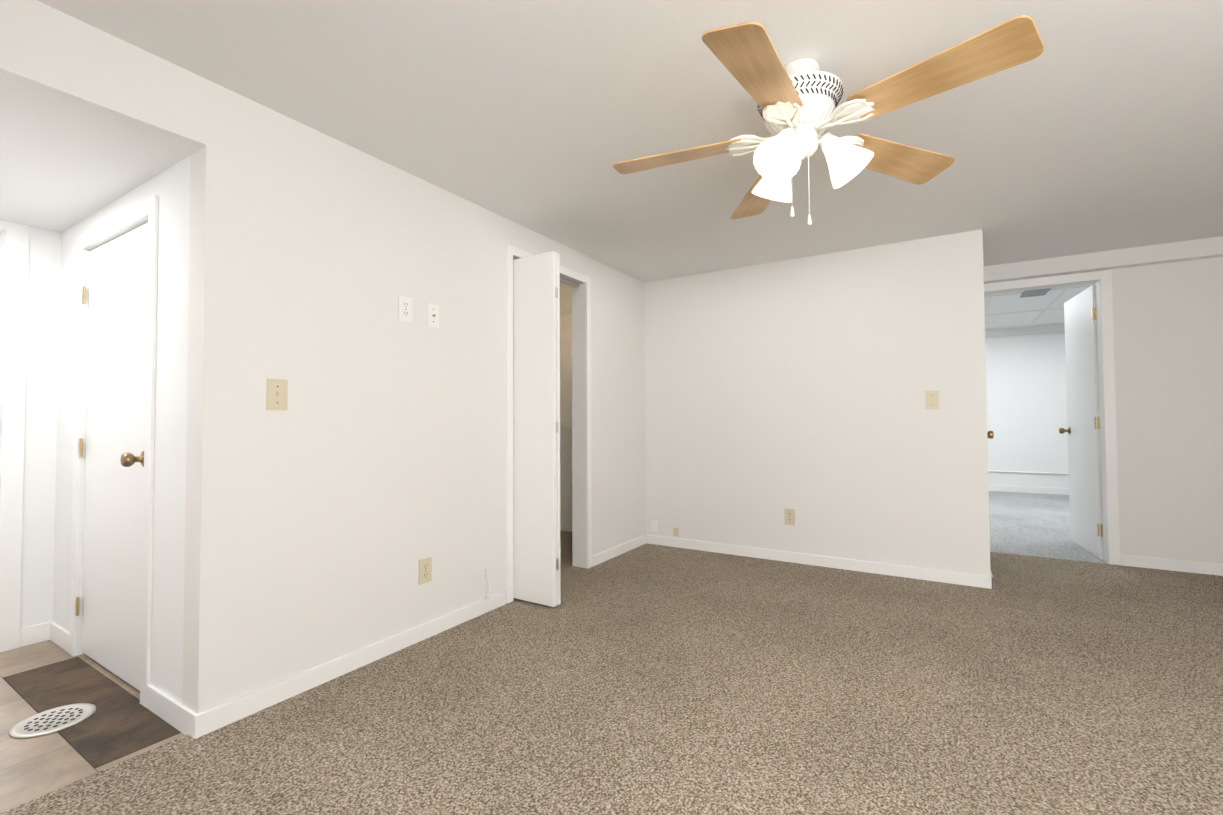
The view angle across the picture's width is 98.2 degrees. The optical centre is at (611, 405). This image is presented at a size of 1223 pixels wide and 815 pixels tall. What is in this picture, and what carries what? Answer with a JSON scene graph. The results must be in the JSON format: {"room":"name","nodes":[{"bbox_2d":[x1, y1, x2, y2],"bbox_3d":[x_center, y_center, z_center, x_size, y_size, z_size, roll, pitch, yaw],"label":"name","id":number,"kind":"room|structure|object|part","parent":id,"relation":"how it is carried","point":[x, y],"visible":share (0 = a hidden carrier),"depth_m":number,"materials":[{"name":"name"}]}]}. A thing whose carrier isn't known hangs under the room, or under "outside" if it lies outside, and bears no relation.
{"room":"living room","nodes":[
{"label":"living room","id":0,"kind":"room"},
{"bbox_2d":[0,226,55,628],"bbox_3d":[-3.066,0.012,2.104,0.120,2.200,1.200,-1,-2,31],"label":"wall","id":1,"kind":"structure","parent":0,"point":[48,445],"depth_m":2.53,"materials":[{"name":"white paint"}]},
{"bbox_2d":[0,219,28,651],"bbox_3d":[-2.999,0.123,2.084,0.012,1.975,0.940,-1,-2,31],"label":"door frame","id":2,"kind":"structure","parent":1,"relation":"attached to","point":[14,407],"depth_m":2.45,"materials":[{"name":"white paint"}]},
{"bbox_2d":[0,640,184,812],"bbox_3d":[-3.133,1.142,2.119,3.350,0.061,2.500,-1,-2,31],"label":"floor","id":3,"kind":"structure","parent":0,"point":[120,722],"depth_m":1.83,"materials":[{"name":"plastic"}]},
{"bbox_2d":[9,703,95,737],"bbox_3d":[-1.947,1.095,1.853,0.210,0.006,0.210,-1,-2,31],"label":"drain cover","id":4,"kind":"object","parent":3,"relation":"on","point":[50,721],"visible":1,"depth_m":1.84,"materials":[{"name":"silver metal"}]},
{"bbox_2d":[0,87,190,232],"bbox_3d":[-2.402,-1.039,1.721,1.450,0.325,1.200,-1,-2,31],"label":"ceiling","id":5,"kind":"structure","parent":0,"point":[61,170],"depth_m":1.91,"materials":[{"name":"white paint"}]},
{"bbox_2d":[48,155,190,702],"bbox_3d":[-2.083,-0.037,2.324,1.570,2.300,0.200,-1,-2,31],"label":"wall","id":6,"kind":"structure","parent":0,"point":[172,185],"depth_m":1.94,"materials":[{"name":"white paint"}]},
{"bbox_2d":[39,621,68,652],"bbox_3d":[-2.574,1.077,2.470,0.300,0.085,0.020,-1,-2,31],"label":"baseboard","id":7,"kind":"structure","parent":6,"relation":"attached to","point":[52,631],"depth_m":2.50,"materials":[{"name":"white paint"}]},
{"bbox_2d":[69,195,158,706],"bbox_3d":[-2.065,0.164,2.202,0.880,1.890,0.042,-1,-2,31],"label":"door frame","id":8,"kind":"structure","parent":6,"relation":"attached to","point":[148,208],"depth_m":2.19,"materials":[{"name":"white paint"}]},
{"bbox_2d":[82,222,147,690],"bbox_3d":[-2.071,0.190,2.192,0.748,1.814,0.105,-1,-2,31],"label":"hall door","id":9,"kind":"structure","parent":6,"relation":"in","point":[113,543],"depth_m":2.21,"materials":[{"name":"white paint"}]},
{"bbox_2d":[146,684,186,734],"bbox_3d":[-1.531,1.055,1.838,0.380,0.085,0.012,-1,-2,31],"label":"baseboard","id":10,"kind":"structure","parent":6,"relation":"attached to","point":[179,716],"depth_m":1.84,"materials":[{"name":"white paint"}]},
{"bbox_2d":[0,0,647,713],"bbox_3d":[-0.861,0.016,2.701,0.120,2.200,4.520,-1,-2,31],"label":"wall","id":11,"kind":"structure","parent":0,"point":[344,492],"depth_m":2.13,"materials":[{"name":"white paint"}]},
{"bbox_2d":[266,378,287,409],"bbox_3d":[-1.234,-0.042,1.961,0.016,0.116,0.072,-1,-2,31],"label":"light switch","id":12,"kind":"object","parent":11,"relation":"attached to","point":[277,395],"visible":1,"depth_m":1.96,"materials":[{"name":"beige plastic"}]},
{"bbox_2d":[187,591,505,738],"bbox_3d":[-0.978,1.065,2.349,0.015,0.085,1.462,-1,-2,31],"label":"baseboard","id":13,"kind":"structure","parent":11,"relation":"attached to","point":[198,725],"depth_m":2.09,"materials":[{"name":"white paint"}]},
{"bbox_2d":[398,295,411,322],"bbox_3d":[-0.951,-0.447,2.447,0.007,0.116,0.072,-1,-2,31],"label":"outlet","id":14,"kind":"object","parent":11,"relation":"attached to","point":[404,309],"visible":1,"depth_m":2.44,"materials":[{"name":"white plastic"}]},
{"bbox_2d":[419,557,431,584],"bbox_3d":[-0.884,0.781,2.515,0.007,0.116,0.072,-1,-2,31],"label":"electrical outlet","id":15,"kind":"object","parent":11,"relation":"attached to","point":[425,570],"visible":1,"depth_m":2.51,"materials":[{"name":"beige plastic"}]},
{"bbox_2d":[427,302,438,328],"bbox_3d":[-0.865,-0.440,2.581,0.014,0.116,0.072,-1,-2,31],"label":"outlet","id":16,"kind":"object","parent":11,"relation":"attached to","point":[432,315],"visible":1,"depth_m":2.58,"materials":[{"name":"white plastic"}]},
{"bbox_2d":[485,569,493,599],"bbox_3d":[-0.659,0.955,2.852,0.034,0.154,0.046,-1,-2,31],"label":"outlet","id":17,"kind":"object","parent":11,"relation":"attached to","point":[489,595],"visible":0.96,"depth_m":2.84,"materials":[{"name":"white plastic"}]},
{"bbox_2d":[513,251,560,606],"bbox_3d":[-0.444,0.120,3.017,0.338,1.977,0.062,-1,-2,31],"label":"door","id":18,"kind":"structure","parent":11,"relation":"in","point":[536,432],"depth_m":2.97,"materials":[{"name":"white paint"}]},
{"bbox_2d":[506,244,591,603],"bbox_3d":[-0.404,0.106,3.393,0.087,2.050,0.860,-1,-2,31],"label":"door frame","id":19,"kind":"structure","parent":11,"relation":"attached to","point":[511,251],"depth_m":3.05,"materials":[{"name":"white paint"}]},
{"bbox_2d":[592,535,646,566],"bbox_3d":[0.073,1.104,4.064,0.015,0.085,0.800,-1,-2,31],"label":"baseboard","id":20,"kind":"structure","parent":11,"relation":"attached to","point":[603,556],"depth_m":4.01,"materials":[{"name":"white paint"}]},
{"bbox_2d":[560,312,571,531],"bbox_3d":[-0.417,0.073,5.008,1.530,2.200,0.120,-1,-2,31],"label":"wall","id":21,"kind":"structure","parent":0,"point":[565,420],"depth_m":4.93,"materials":[{"name":"white paint"}]},
{"bbox_2d":[560,282,571,312],"bbox_3d":[-1.040,-1.022,4.141,1.650,0.250,2.290,-1,-2,31],"label":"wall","id":22,"kind":"structure","parent":0,"point":[565,298],"depth_m":4.40,"materials":[{"name":"beige paint"}]},
{"bbox_2d":[0,530,1222,814],"bbox_3d":[0.604,1.122,2.308,6.050,0.072,5.420,-1,-2,31],"label":"floor carpet","id":23,"kind":"object","parent":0,"point":[652,680],"visible":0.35,"depth_m":1.88,"materials":[{"name":"brown carpet"}]},
{"bbox_2d":[37,0,1222,281],"bbox_3d":[1.347,-1.167,1.905,4.520,0.100,5.660,-1,-2,31],"label":"ceiling","id":24,"kind":"structure","parent":0,"point":[1095,126],"depth_m":1.99,"materials":[{"name":"white paint"}]},
{"bbox_2d":[613,15,1043,224],"bbox_3d":[0.599,-0.850,1.727,1.233,0.534,1.192,-1,-2,31],"label":"ceiling fan","id":25,"kind":"object","parent":24,"relation":"hanging from","point":[797,101],"visible":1,"depth_m":1.63,"materials":[{"name":"brown wood"}]},
{"bbox_3d":[0.232,-0.878,1.869,0.448,0.006,0.154,-4,9,16],"label":"blade","id":26,"kind":"part","parent":25,"relation":"part of","materials":[{"name":"brown wood"}]},
{"label":"blade","id":27,"kind":"part","parent":25,"relation":"part of","materials":[{"name":"brown wood"}]},
{"bbox_3d":[0.395,-0.890,1.418,0.154,0.006,0.448,13,10,33],"label":"blade","id":28,"kind":"part","parent":25,"relation":"part of","materials":[{"name":"brown wood"}]},
{"bbox_3d":[1.009,-0.881,1.895,0.448,0.006,0.154,4,-15,-20],"label":"blade","id":29,"kind":"part","parent":25,"relation":"part of","materials":[{"name":"brown wood"}]},
{"bbox_3d":[0.875,-0.892,1.433,0.154,0.006,0.448,16,-8,-37],"label":"blade","id":30,"kind":"part","parent":25,"relation":"part of","materials":[{"name":"brown wood"}]},
{"bbox_2d":[983,236,1222,283],"bbox_3d":[3.691,-1.028,3.597,2.050,0.115,0.085,-1,-2,31],"label":"ceiling beam","id":31,"kind":"structure","parent":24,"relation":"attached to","point":[1204,248],"depth_m":3.69,"materials":[{"name":"white paint"}]},
{"bbox_2d":[644,229,990,575],"bbox_3d":[1.319,0.035,3.889,2.340,2.200,0.120,-1,-2,31],"label":"wall","id":32,"kind":"structure","parent":0,"point":[799,384],"depth_m":3.70,"materials":[{"name":"white paint"}]},
{"bbox_2d":[652,521,657,531],"bbox_3d":[0.356,0.995,4.381,0.052,0.092,0.007,-1,-2,31],"label":"outlet","id":33,"kind":"object","parent":32,"relation":"attached to","point":[654,526],"visible":1,"depth_m":4.38,"materials":[{"name":"white plastic"}]},
{"bbox_2d":[674,527,678,536],"bbox_3d":[0.523,1.018,4.279,0.044,0.072,0.007,-1,-2,31],"label":"electrical outlet","id":34,"kind":"object","parent":32,"relation":"attached to","point":[676,532],"visible":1,"depth_m":4.28,"materials":[{"name":"beige plastic"}]},
{"bbox_2d":[785,508,794,524],"bbox_3d":[1.284,0.799,3.818,0.072,0.116,0.007,-1,-2,31],"label":"electrical outlet","id":35,"kind":"object","parent":32,"relation":"attached to","point":[789,516],"visible":1,"depth_m":3.81,"materials":[{"name":"beige plastic"}]},
{"bbox_2d":[647,534,993,588],"bbox_3d":[1.290,1.091,3.803,2.362,0.085,0.015,-1,-2,31],"label":"baseboard","id":36,"kind":"structure","parent":32,"relation":"attached to","point":[974,580],"depth_m":3.65,"materials":[{"name":"white paint"}]},
{"bbox_2d":[925,391,938,408],"bbox_3d":[2.039,-0.039,3.370,0.072,0.116,0.016,-1,-2,31],"label":"light switch","id":37,"kind":"object","parent":32,"relation":"attached to","point":[932,399],"visible":1,"depth_m":3.37,"materials":[{"name":"beige plastic"}]},
{"bbox_2d":[987,431,993,438],"bbox_3d":[2.602,0.145,3.735,0.107,1.934,0.692,-1,-2,31],"label":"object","id":38,"kind":"structure","parent":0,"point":[990,434],"depth_m":3.47,"materials":[{"name":"gold metal"}]},
{"bbox_2d":[984,283,1094,329],"bbox_3d":[4.334,-1.167,5.841,4.512,0.107,4.170,-1,-2,31],"label":"ceiling","id":39,"kind":"structure","parent":0,"point":[1008,310],"depth_m":6.06,"materials":[{"name":"white paint"}]},
{"bbox_2d":[989,491,1106,563],"bbox_3d":[4.294,1.192,5.707,4.500,0.070,4.230,-1,-2,31],"label":"floor","id":40,"kind":"structure","parent":0,"point":[1032,524],"depth_m":5.01,"materials":[{"name":"grey carpet"}]},
{"bbox_2d":[985,257,1222,563],"bbox_3d":[3.216,-0.067,3.986,4.500,2.390,0.120,-1,-2,31],"label":"wall","id":41,"kind":"structure","parent":0,"point":[1168,337],"depth_m":3.63,"materials":[{"name":"white paint"}]},
{"bbox_2d":[984,284,987,291],"bbox_3d":[2.604,0.119,3.734,0.012,2.010,0.820,-1,-2,31],"label":"door frame","id":42,"kind":"structure","parent":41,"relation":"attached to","point":[985,285],"depth_m":4.11,"materials":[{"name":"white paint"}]},
{"bbox_2d":[985,288,1068,474],"bbox_3d":[4.592,-0.081,6.239,4.100,2.049,2.940,-1,-2,31],"label":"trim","id":43,"kind":"structure","parent":41,"relation":"attached to","point":[1037,292],"depth_m":7.13,"materials":[{"name":"white plastic"}]},
{"bbox_2d":[989,484,1068,494],"bbox_3d":[5.362,1.156,7.457,4.260,0.100,0.012,-1,-2,31],"label":"baseboard","id":44,"kind":"structure","parent":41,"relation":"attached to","point":[1037,490],"depth_m":7.23,"materials":[{"name":"white paint"}]},
{"bbox_2d":[988,270,1119,564],"bbox_3d":[3.187,0.086,3.923,0.810,2.080,0.013,-1,-2,31],"label":"door frame","id":45,"kind":"structure","parent":41,"relation":"attached to","point":[1103,311],"depth_m":3.74,"materials":[{"name":"white paint"}]},
{"bbox_2d":[1059,285,1102,558],"bbox_3d":[3.696,0.118,4.179,0.174,2.000,0.701,-1,-2,31],"label":"door","id":46,"kind":"structure","parent":41,"relation":"in","point":[1084,458],"depth_m":4.11,"materials":[{"name":"white paint"}]},
{"bbox_2d":[1120,555,1222,575],"bbox_3d":[4.066,1.065,3.363,1.240,0.085,0.012,-1,-2,31],"label":"baseboard","id":47,"kind":"structure","parent":41,"relation":"attached to","point":[1125,560],"depth_m":3.55,"materials":[{"name":"white paint"}]}
]}

